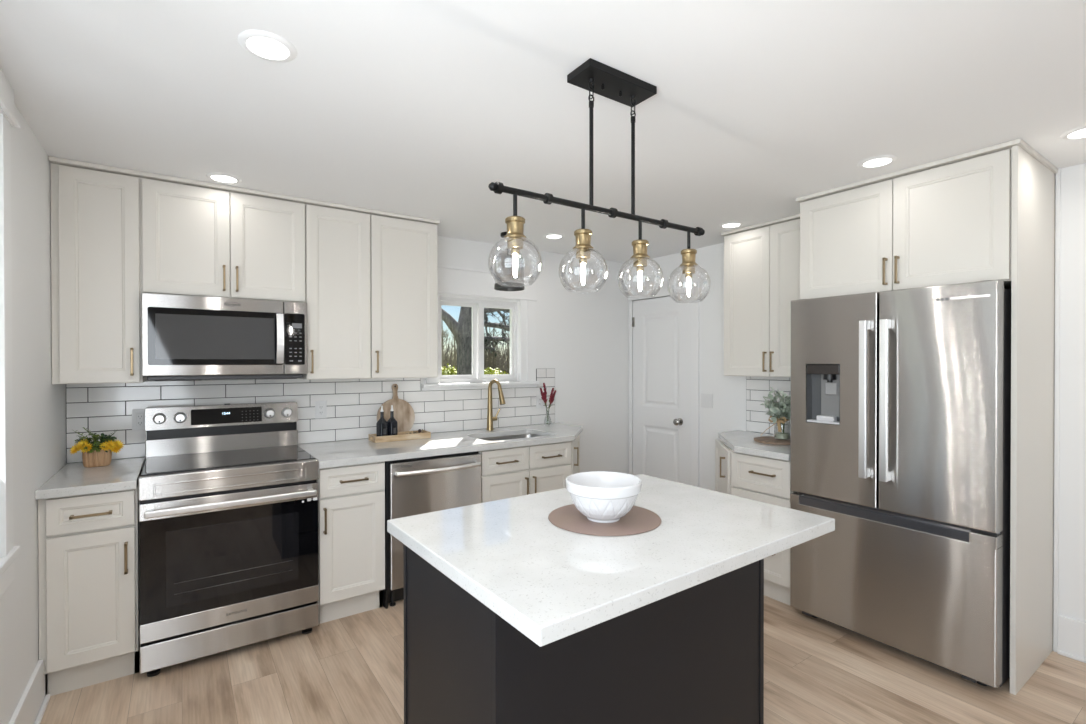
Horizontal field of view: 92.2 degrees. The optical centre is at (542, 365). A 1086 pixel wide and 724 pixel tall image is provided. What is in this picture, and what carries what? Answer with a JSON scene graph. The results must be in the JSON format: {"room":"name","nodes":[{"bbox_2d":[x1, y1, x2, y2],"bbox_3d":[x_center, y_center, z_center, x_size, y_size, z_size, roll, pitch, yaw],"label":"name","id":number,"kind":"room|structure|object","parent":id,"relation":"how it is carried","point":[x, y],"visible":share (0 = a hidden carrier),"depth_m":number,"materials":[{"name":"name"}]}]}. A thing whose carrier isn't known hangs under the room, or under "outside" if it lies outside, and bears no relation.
{"room":"kitchen","nodes":[
{"label":"kitchen","id":0,"kind":"room"},
{"bbox_2d":[0,103,65,723],"bbox_3d":[-0.281,0.248,-0.596,0.150,2.400,8.040,0,0,-35],"label":"wall","id":1,"kind":"structure","parent":0,"point":[39,405],"depth_m":2.07,"materials":[{"name":"white paint"}]},
{"bbox_2d":[0,69,20,597],"bbox_3d":[-1.520,-0.104,1.260,0.135,1.715,1.365,0,0,-35],"label":"window","id":2,"kind":"structure","parent":1,"relation":"in","point":[9,552],"depth_m":1.74,"materials":[{"name":"white plastic"}]},
{"bbox_2d":[9,660,49,723],"bbox_3d":[-0.066,1.353,-0.739,0.032,0.190,7.250,0,0,-35],"label":"baseboard","id":3,"kind":"structure","parent":1,"relation":"attached to","point":[31,707],"depth_m":2.07,"materials":[{"name":"white paint"}]},
{"bbox_2d":[50,163,146,383],"bbox_3d":[-2.252,-0.430,2.667,0.338,1.034,0.422,0,0,-35],"label":"upper cabinet","id":4,"kind":"object","parent":1,"relation":"attached to","point":[96,216],"visible":0.94,"depth_m":2.52,"materials":[{"name":"white paint"}]},
{"bbox_2d":[48,156,439,224],"bbox_3d":[-1.603,-0.962,3.126,1.933,0.020,0.406,0,0,-35],"label":"trim","id":5,"kind":"structure","parent":4,"relation":"on","point":[55,160],"depth_m":2.82,"materials":[{"name":"white paint"}]},
{"bbox_2d":[66,236,628,473],"bbox_3d":[-0.881,0.221,3.973,4.377,2.400,0.150,0,0,-35],"label":"wall","id":6,"kind":"structure","parent":0,"point":[582,331],"depth_m":4.74,"materials":[{"name":"white paint"}]},
{"bbox_2d":[142,178,304,301],"bbox_3d":[-1.800,-0.658,2.979,0.761,0.582,0.422,0,0,-35],"label":"upper cabinet","id":7,"kind":"object","parent":6,"relation":"attached to","point":[197,241],"visible":0.93,"depth_m":2.81,"materials":[{"name":"white paint"}]},
{"bbox_2d":[141,293,307,380],"bbox_3d":[-1.774,-0.142,2.944,0.760,0.440,0.490,0,0,-35],"label":"microwave","id":8,"kind":"object","parent":7,"relation":"attached to","point":[185,337],"visible":1,"depth_m":2.77,"materials":[{"name":"grey metal"}]},
{"bbox_2d":[66,369,554,462],"bbox_3d":[-1.203,0.271,3.653,3.179,0.475,0.010,0,0,-35],"label":"tile backsplash","id":9,"kind":"structure","parent":6,"relation":"attached to","point":[353,405],"depth_m":3.44,"materials":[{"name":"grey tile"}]},
{"bbox_2d":[132,409,144,430],"bbox_3d":[-2.249,0.303,2.915,0.072,0.116,0.008,0,0,-35],"label":"wall outlet","id":10,"kind":"object","parent":9,"relation":"attached to","point":[138,415],"visible":0.84,"depth_m":2.91,"materials":[{"name":"white plastic"}]},
{"bbox_2d":[136,414,143,425],"bbox_3d":[-2.248,0.303,2.914,0.033,0.068,0.004,0,0,-35],"label":"receptacle","id":11,"kind":"object","parent":10,"relation":"attached to","point":[139,417],"depth_m":2.91,"materials":[{"name":"grey plastic"}]},
{"bbox_2d":[315,401,326,418],"bbox_3d":[-1.470,0.293,3.456,0.072,0.116,0.008,0,0,-35],"label":"wall outlet","id":12,"kind":"object","parent":9,"relation":"attached to","point":[320,406],"visible":1,"depth_m":3.45,"materials":[{"name":"white plastic"}]},
{"bbox_2d":[318,405,323,414],"bbox_3d":[-1.469,0.293,3.455,0.033,0.068,0.004,0,0,-35],"label":"receptacle","id":13,"kind":"object","parent":12,"relation":"attached to","point":[320,407],"depth_m":3.45,"materials":[{"name":"grey plastic"}]},
{"bbox_2d":[536,395,542,407],"bbox_3d":[-0.027,0.307,4.459,0.072,0.116,0.008,0,0,-35],"label":"wall outlet","id":14,"kind":"object","parent":9,"relation":"attached to","point":[539,402],"visible":0.88,"depth_m":4.45,"materials":[{"name":"white plastic"}]},
{"bbox_2d":[538,397,541,405],"bbox_3d":[-0.026,0.307,4.457,0.033,0.068,0.004,0,0,-35],"label":"receptacle","id":15,"kind":"object","parent":14,"relation":"attached to","point":[539,398],"depth_m":4.46,"materials":[{"name":"grey plastic"}]},
{"bbox_2d":[297,204,370,379],"bbox_3d":[-1.332,-0.434,3.306,0.375,1.034,0.422,0,0,-35],"label":"upper cabinet","id":16,"kind":"object","parent":6,"relation":"attached to","point":[337,241],"visible":0.94,"depth_m":3.16,"materials":[{"name":"white paint"}]},
{"bbox_2d":[370,214,437,378],"bbox_3d":[-0.993,-0.436,3.542,0.447,1.034,0.422,0,0,-35],"label":"upper cabinet","id":17,"kind":"object","parent":6,"relation":"attached to","point":[403,253],"visible":0.96,"depth_m":3.39,"materials":[{"name":"white paint"}]},
{"bbox_2d":[421,265,538,390],"bbox_3d":[-0.499,-0.284,4.178,1.030,0.937,0.165,0,0,-35],"label":"window","id":18,"kind":"structure","parent":6,"relation":"in","point":[451,280],"depth_m":4.20,"materials":[{"name":"white paint"}]},
{"bbox_2d":[0,0,1085,263],"bbox_3d":[1.411,-1.001,0.664,4.377,0.080,8.190,0,0,-35],"label":"ceiling","id":19,"kind":"structure","parent":0,"point":[406,107],"depth_m":1.88,"materials":[{"name":"white paint"}]},
{"bbox_2d":[206,172,241,183],"bbox_3d":[-1.650,-0.967,2.702,0.160,0.007,0.160,0,0,-35],"label":"recessed light","id":20,"kind":"object","parent":19,"relation":"in","point":[215,176],"visible":1,"depth_m":2.69,"materials":[{"name":"white paint"}]},
{"bbox_2d":[238,30,296,61],"bbox_3d":[-0.832,-0.961,1.580,0.160,0.007,0.160,0,0,-35],"label":"recessed light","id":21,"kind":"object","parent":19,"relation":"in","point":[265,45],"visible":1,"depth_m":1.57,"materials":[{"name":"white paint"}]},
{"bbox_2d":[494,232,524,290],"bbox_3d":[-0.249,-0.772,3.877,0.226,0.412,0.226,0,0,-35],"label":"pendant light","id":22,"kind":"object","parent":19,"relation":"hanging from","point":[503,286],"visible":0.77,"depth_m":3.83,"materials":[{"name":"black metal"}]},
{"bbox_2d":[544,233,564,238],"bbox_3d":[0.083,-0.976,3.949,0.160,0.007,0.160,0,0,-35],"label":"recessed light","id":23,"kind":"object","parent":19,"relation":"in","point":[551,235],"visible":1,"depth_m":3.94,"materials":[{"name":"white paint"}]},
{"bbox_2d":[488,58,710,295],"bbox_3d":[0.237,-0.605,1.775,0.954,0.724,0.161,0,0,-35],"label":"linear pendant light","id":24,"kind":"object","parent":19,"relation":"hanging from","point":[594,76],"visible":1,"depth_m":1.72,"materials":[{"name":"black metal"}]},
{"bbox_2d":[504,216,526,277],"bbox_3d":[-0.083,-0.350,1.554,0.068,0.178,0.068,0,0,-35],"label":"socket","id":25,"kind":"object","parent":24,"relation":"attached to","point":[514,237],"depth_m":1.53,"materials":[{"name":"gold metal"}]},
{"bbox_2d":[573,229,593,284],"bbox_3d":[0.131,-0.351,1.702,0.068,0.178,0.068,0,0,-35],"label":"socket","id":26,"kind":"object","parent":24,"relation":"attached to","point":[583,248],"depth_m":1.68,"materials":[{"name":"gold metal"}]},
{"bbox_2d":[630,239,649,290],"bbox_3d":[0.344,-0.352,1.851,0.068,0.178,0.068,0,0,-35],"label":"socket","id":27,"kind":"object","parent":24,"relation":"attached to","point":[640,256],"depth_m":1.83,"materials":[{"name":"gold metal"}]},
{"bbox_2d":[680,249,697,295],"bbox_3d":[0.558,-0.354,1.999,0.068,0.178,0.068,0,0,-35],"label":"socket","id":28,"kind":"object","parent":24,"relation":"attached to","point":[688,265],"depth_m":1.98,"materials":[{"name":"gold metal"}]},
{"bbox_2d":[719,222,742,227],"bbox_3d":[1.309,-0.976,3.631,0.160,0.007,0.160,0,0,-35],"label":"recessed light","id":29,"kind":"object","parent":19,"relation":"in","point":[727,224],"visible":1,"depth_m":3.61,"materials":[{"name":"white paint"}]},
{"bbox_2d":[858,155,896,167],"bbox_3d":[1.594,-0.969,2.490,0.160,0.007,0.160,0,0,-35],"label":"recessed light","id":30,"kind":"object","parent":19,"relation":"in","point":[882,160],"visible":1,"depth_m":2.48,"materials":[{"name":"white paint"}]},
{"bbox_2d":[1060,125,1085,139],"bbox_3d":[2.255,-0.968,2.163,0.160,0.007,0.160,0,0,-35],"label":"recessed light","id":31,"kind":"object","parent":19,"relation":"in","point":[1080,132],"visible":1,"depth_m":2.19,"materials":[{"name":"white paint"}]},
{"bbox_2d":[40,595,1085,723],"bbox_3d":[1.413,1.464,0.679,4.377,0.050,8.190,0,0,-35],"label":"floor","id":32,"kind":"structure","parent":0,"point":[349,669],"depth_m":2.32,"materials":[{"name":"brown wood"}]},
{"bbox_2d":[38,486,140,695],"bbox_3d":[-2.161,0.993,2.542,0.332,0.876,0.714,0,0,-35],"label":"base cabinet","id":33,"kind":"object","parent":32,"relation":"on","point":[89,572],"visible":0.94,"depth_m":2.28,"materials":[{"name":"white paint"}]},
{"bbox_2d":[35,457,144,499],"bbox_3d":[-2.165,0.535,2.544,0.332,0.038,0.714,0,0,-35],"label":"countertop","id":34,"kind":"structure","parent":33,"relation":"on","point":[73,479],"depth_m":2.37,"materials":[{"name":"white stone"}]},
{"bbox_2d":[70,427,123,466],"bbox_3d":[-2.284,0.413,2.680,0.219,0.204,0.135,0,0,-35],"label":"flower pot","id":35,"kind":"object","parent":34,"relation":"on","point":[95,453],"visible":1,"depth_m":2.65,"materials":[{"name":"beige wood"}]},
{"bbox_2d":[138,401,318,676],"bbox_3d":[-1.687,0.828,2.824,0.760,1.201,0.758,0,0,-35],"label":"range","id":36,"kind":"object","parent":32,"relation":"on","point":[228,493],"visible":1,"depth_m":2.60,"materials":[{"name":"silver metal"}]},
{"bbox_2d":[317,462,384,623],"bbox_3d":[-1.242,0.988,3.180,0.366,0.876,0.714,0,0,-35],"label":"base cabinet","id":37,"kind":"object","parent":32,"relation":"on","point":[351,498],"visible":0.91,"depth_m":2.92,"materials":[{"name":"white paint"}]},
{"bbox_2d":[382,451,480,608],"bbox_3d":[-0.795,0.990,3.404,0.605,0.868,0.691,0,0,-35],"label":"dishwasher","id":38,"kind":"object","parent":32,"relation":"on","point":[414,486],"visible":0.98,"depth_m":3.12,"materials":[{"name":"silver metal"}]},
{"bbox_2d":[479,441,570,502],"bbox_3d":[-0.278,0.983,3.849,0.742,0.876,0.714,0,0,-35],"label":"base cabinet","id":39,"kind":"object","parent":32,"relation":"on","point":[506,473],"visible":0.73,"depth_m":3.56,"materials":[{"name":"white paint"}]},
{"bbox_2d":[298,423,581,468],"bbox_3d":[-0.525,0.526,3.683,2.122,0.038,0.714,0,0,-35],"label":"countertop","id":40,"kind":"structure","parent":39,"relation":"on","point":[359,451],"depth_m":3.40,"materials":[{"name":"white stone"}]},
{"bbox_2d":[377,384,414,431],"bbox_3d":[-1.048,0.318,3.717,0.270,0.374,0.057,0,0,-35],"label":"cutting board","id":41,"kind":"object","parent":40,"relation":"on","point":[404,415],"visible":0.73,"depth_m":3.72,"materials":[{"name":"brown wood"}]},
{"bbox_2d":[368,430,430,442],"bbox_3d":[-0.986,0.487,3.603,0.389,0.042,0.153,0,0,-35],"label":"wooden tray","id":42,"kind":"object","parent":40,"relation":"on","point":[405,435],"visible":0.98,"depth_m":3.55,"materials":[{"name":"brown wood"}]},
{"bbox_2d":[376,406,387,436],"bbox_3d":[-1.082,0.384,3.511,0.058,0.227,0.056,0,0,35],"label":"oil bottle","id":43,"kind":"object","parent":42,"relation":"on","point":[381,425],"visible":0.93,"depth_m":3.50,"materials":[{"name":"black glass"}]},
{"bbox_2d":[387,405,397,435],"bbox_3d":[-1.027,0.384,3.555,0.058,0.227,0.056,0,0,35],"label":"oil bottle","id":44,"kind":"object","parent":42,"relation":"on","point":[392,423],"visible":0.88,"depth_m":3.54,"materials":[{"name":"black glass"}]},
{"bbox_2d":[486,379,505,430],"bbox_3d":[-0.356,0.306,4.043,0.112,0.397,0.182,0,0,-35],"label":"kitchen faucet","id":45,"kind":"object","parent":40,"relation":"on","point":[490,418],"visible":1,"depth_m":4.06,"materials":[{"name":"gold metal"}]},
{"bbox_2d":[478,434,539,440],"bbox_3d":[-0.228,0.631,3.826,0.621,0.172,0.426,0,0,-35],"label":"sink","id":46,"kind":"object","parent":40,"relation":"in","point":[520,435],"visible":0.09,"depth_m":4.04,"materials":[{"name":"silver metal"}]},
{"bbox_2d":[540,383,555,425],"bbox_3d":[0.047,0.322,4.368,0.178,0.358,0.066,0,0,-31],"label":"flower vase","id":47,"kind":"object","parent":40,"relation":"on","point":[551,399],"visible":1,"depth_m":4.36,"materials":[{"name":"clear glass"}]},
{"bbox_2d":[570,434,579,474],"bbox_3d":[0.157,0.981,4.187,0.357,0.876,0.669,0,0,-34],"label":"base cabinet","id":48,"kind":"object","parent":32,"relation":"on","point":[575,445],"visible":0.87,"depth_m":3.96,"materials":[{"name":"white paint"}]},
{"bbox_2d":[403,544,763,723],"bbox_3d":[0.163,0.996,1.849,1.149,0.874,0.641,0,0,-36],"label":"kitchen island","id":49,"kind":"object","parent":32,"relation":"on","point":[695,654],"visible":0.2,"depth_m":1.56,"materials":[{"name":"black paint"}]},
{"bbox_2d":[387,474,834,646],"bbox_3d":[0.232,0.538,1.759,1.228,0.040,0.882,0,0,-36],"label":"island countertop","id":50,"kind":"structure","parent":49,"relation":"on","point":[551,583],"depth_m":1.49,"materials":[{"name":"white stone"}]},
{"bbox_2d":[548,504,660,535],"bbox_3d":[0.208,0.516,1.774,0.380,0.003,0.380,0,0,-35],"label":"placemat","id":51,"kind":"object","parent":50,"relation":"on","point":[638,520],"visible":0.65,"depth_m":1.70,"materials":[{"name":"fabric"}]},
{"bbox_2d":[566,471,641,522],"bbox_3d":[0.204,0.449,1.764,0.256,0.131,0.256,0,0,-25],"label":"mixing bowl","id":52,"kind":"object","parent":51,"relation":"on","point":[601,496],"visible":1,"depth_m":1.69,"materials":[{"name":"white ceramic"}]},
{"bbox_2d":[715,439,732,494],"bbox_3d":[1.369,0.982,3.717,0.656,0.876,0.416,0,0,-35],"label":"base cabinet","id":53,"kind":"object","parent":32,"relation":"on","point":[723,452],"visible":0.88,"depth_m":3.60,"materials":[{"name":"white paint"}]},
{"bbox_2d":[731,451,795,604],"bbox_3d":[1.580,0.984,3.362,0.714,0.876,0.405,0,0,-35],"label":"base cabinet","id":54,"kind":"object","parent":32,"relation":"on","point":[758,478],"visible":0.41,"depth_m":3.14,"materials":[{"name":"white paint"}]},
{"bbox_2d":[718,430,789,460],"bbox_3d":[1.464,0.525,3.532,0.709,0.038,0.823,0,0,-35],"label":"countertop","id":55,"kind":"structure","parent":54,"relation":"on","point":[739,441],"depth_m":3.31,"materials":[{"name":"white stone"}]},
{"bbox_2d":[754,436,790,444],"bbox_3d":[1.567,0.499,3.471,0.310,0.014,0.310,0,0,-35],"label":"round board","id":56,"kind":"object","parent":55,"relation":"on","point":[763,439],"visible":0.61,"depth_m":3.43,"materials":[{"name":"brown wood"}]},
{"bbox_2d":[761,387,790,439],"bbox_3d":[1.580,0.318,3.467,0.329,0.346,0.307,0,0,-35],"label":"potted plant","id":57,"kind":"object","parent":56,"relation":"on","point":[781,409],"visible":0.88,"depth_m":3.45,"materials":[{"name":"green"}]},
{"bbox_2d":[790,280,1010,687],"bbox_3d":[1.921,0.527,2.765,0.762,1.797,0.913,0,0,-35],"label":"refrigerator","id":58,"kind":"object","parent":32,"relation":"on","point":[901,399],"visible":0.99,"depth_m":2.47,"materials":[{"name":"grey metal"}]},
{"bbox_2d":[1010,145,1054,694],"bbox_3d":[2.292,0.239,2.437,0.615,2.377,0.020,0,0,-35],"label":"end panel","id":59,"kind":"object","parent":32,"relation":"on","point":[1033,183],"visible":1,"depth_m":2.38,"materials":[{"name":"white paint"}]},
{"bbox_2d":[629,163,1085,621],"bbox_3d":[3.148,0.230,1.877,0.150,2.400,8.190,0,0,-35],"label":"wall","id":60,"kind":"structure","parent":0,"point":[728,412],"depth_m":2.58,"materials":[{"name":"white paint"}]},
{"bbox_2d":[628,284,699,486],"bbox_3d":[1.101,0.363,4.746,0.200,2.103,0.836,0,0,-35],"label":"door","id":61,"kind":"structure","parent":60,"relation":"in","point":[664,332],"depth_m":4.69,"materials":[{"name":"white paint"}]},
{"bbox_2d":[701,393,712,407],"bbox_3d":[1.355,0.292,4.321,0.008,0.116,0.116,0,0,-35],"label":"light switch","id":62,"kind":"object","parent":60,"relation":"attached to","point":[706,399],"visible":1,"depth_m":4.31,"materials":[{"name":"white plastic"}]},
{"bbox_2d":[724,219,799,376],"bbox_3d":[1.646,-0.439,3.619,0.320,1.034,0.745,0,0,-35],"label":"upper cabinet","id":63,"kind":"object","parent":60,"relation":"attached to","point":[762,265],"visible":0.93,"depth_m":3.62,"materials":[{"name":"white paint"}]},
{"bbox_2d":[721,214,799,235],"bbox_3d":[1.649,-0.968,3.627,0.303,0.020,0.752,0,0,-35],"label":"trim","id":64,"kind":"structure","parent":63,"relation":"on","point":[797,216],"depth_m":3.58,"materials":[{"name":"white paint"}]},
{"bbox_2d":[746,376,790,433],"bbox_3d":[1.789,0.290,3.694,0.010,0.430,0.785,0,0,-35],"label":"tile backsplash","id":65,"kind":"structure","parent":60,"relation":"attached to","point":[756,387],"depth_m":3.91,"materials":[{"name":"white tile"}]},
{"bbox_2d":[800,148,1011,298],"bbox_3d":[2.000,-0.663,2.820,0.648,0.577,0.943,0,0,-35],"label":"upper cabinet","id":66,"kind":"object","parent":60,"relation":"attached to","point":[948,224],"visible":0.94,"depth_m":2.57,"materials":[{"name":"white paint"}]},
{"bbox_2d":[796,138,1057,202],"bbox_3d":[2.014,-0.964,2.814,0.631,0.020,0.990,0,0,-35],"label":"trim","id":67,"kind":"structure","parent":66,"relation":"on","point":[1006,145],"depth_m":2.50,"materials":[{"name":"white paint"}]},
{"bbox_2d":[1053,168,1060,651],"bbox_3d":[2.552,0.226,2.592,0.012,2.400,0.017,0,0,-35],"label":"trim","id":68,"kind":"structure","parent":60,"relation":"attached to","point":[1058,175],"depth_m":2.59,"materials":[{"name":"white paint"}]},
{"bbox_2d":[1057,615,1085,662],"bbox_3d":[3.938,1.341,0.589,0.030,0.190,4.864,0,0,-35],"label":"baseboard","id":69,"kind":"structure","parent":60,"relation":"attached to","point":[1071,632],"depth_m":2.54,"materials":[{"name":"white paint"}]},
{"bbox_2d":[999,288,1010,686],"bbox_3d":[1.982,0.528,2.807,0.615,1.735,0.901,0,0,-35],"label":"refrigerator side","id":70,"kind":"object","parent":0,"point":[1006,381],"depth_m":2.30,"materials":[{"name":"black metal"}]},
{"label":"outside","id":71,"kind":"structure","parent":0,"visible":0},
{"bbox_3d":[-8.809,1.644,38.994,90.000,0.150,65.910,0,0,-35],"label":"ground","id":72,"kind":"structure","parent":71,"visible":0},
{"bbox_2d":[442,329,452,367],"bbox_3d":[-3.731,-0.020,19.873,1.442,3.404,1.507,0,0,-14],"label":"bare tree","id":73,"kind":"object","parent":72,"relation":"on","point":[443,335],"visible":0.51,"depth_m":19.85,"materials":[{"name":"beige plant"}]},
{"bbox_2d":[442,320,455,370],"bbox_3d":[-4.830,-0.290,24.953,1.720,3.884,1.646,0,0,-11],"label":"bare tree","id":74,"kind":"object","parent":72,"relation":"on","point":[442,320],"visible":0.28,"depth_m":24.78,"materials":[{"name":"beige plant"}]},
{"bbox_2d":[442,364,456,374],"bbox_3d":[-2.390,0.836,12.979,1.369,1.773,1.387,0,0,-22],"label":"shrub","id":75,"kind":"object","parent":72,"relation":"on","point":[444,371],"visible":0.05,"depth_m":12.85,"materials":[{"name":"green plant"}]},
{"bbox_2d":[444,333,456,370],"bbox_3d":[-4.555,-0.426,27.739,1.748,4.124,1.826,0,0,35],"label":"bare tree","id":76,"kind":"object","parent":72,"relation":"on","point":[455,360],"visible":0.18,"depth_m":27.77,"materials":[{"name":"beige plant"}]},
{"bbox_2d":[446,337,456,374],"bbox_3d":[-5.585,-0.095,32.637,1.507,3.404,1.442,0,0,38],"label":"bare tree","id":77,"kind":"object","parent":72,"relation":"on","point":[452,345],"visible":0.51,"depth_m":32.51,"materials":[{"name":"beige plant"}]},
{"bbox_2d":[442,307,509,374],"bbox_3d":[-1.627,-1.515,9.903,4.108,6.513,0.743,0,0,-35],"label":"forked tree","id":78,"kind":"object","parent":72,"relation":"on","point":[461,330],"visible":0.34,"depth_m":9.80,"materials":[{"name":"grey plant"}]},
{"bbox_2d":[443,338,509,374],"bbox_3d":[-4.605,-0.230,39.721,13.314,3.605,3.970,0,0,-35],"label":"thicket","id":79,"kind":"object","parent":72,"relation":"on","point":[446,348],"visible":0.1,"depth_m":38.85,"materials":[{"name":"brown plant"}]},
{"bbox_2d":[484,327,505,372],"bbox_3d":[-2.501,-0.266,26.096,1.478,3.820,1.796,0,0,-11],"label":"bare tree","id":80,"kind":"object","parent":72,"relation":"on","point":[485,356],"visible":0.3,"depth_m":26.12,"materials":[{"name":"brown plant"}]},
{"bbox_2d":[484,328,506,373],"bbox_3d":[-2.048,-0.027,21.144,1.598,3.400,1.316,0,0,-14],"label":"bare tree","id":81,"kind":"object","parent":72,"relation":"on","point":[494,345],"visible":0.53,"depth_m":21.25,"materials":[{"name":"brown plant"}]},
{"bbox_2d":[484,367,507,374],"bbox_3d":[-1.399,0.873,14.365,1.482,1.682,1.459,0,0,14],"label":"shrub","id":82,"kind":"object","parent":72,"relation":"on","point":[490,368],"visible":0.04,"depth_m":14.31,"materials":[{"name":"green plant"}]},
{"bbox_2d":[492,341,505,372],"bbox_3d":[-2.731,0.136,29.172,1.400,2.979,1.153,0,0,36],"label":"bare tree","id":83,"kind":"object","parent":72,"relation":"on","point":[496,341],"visible":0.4,"depth_m":29.22,"materials":[{"name":"brown plant"}]},
{"bbox_2d":[495,331,509,373],"bbox_3d":[-1.692,-0.151,24.365,1.397,3.610,1.697,0,0,33],"label":"bare tree","id":84,"kind":"object","parent":72,"relation":"on","point":[508,334],"visible":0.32,"depth_m":24.19,"materials":[{"name":"brown plant"}]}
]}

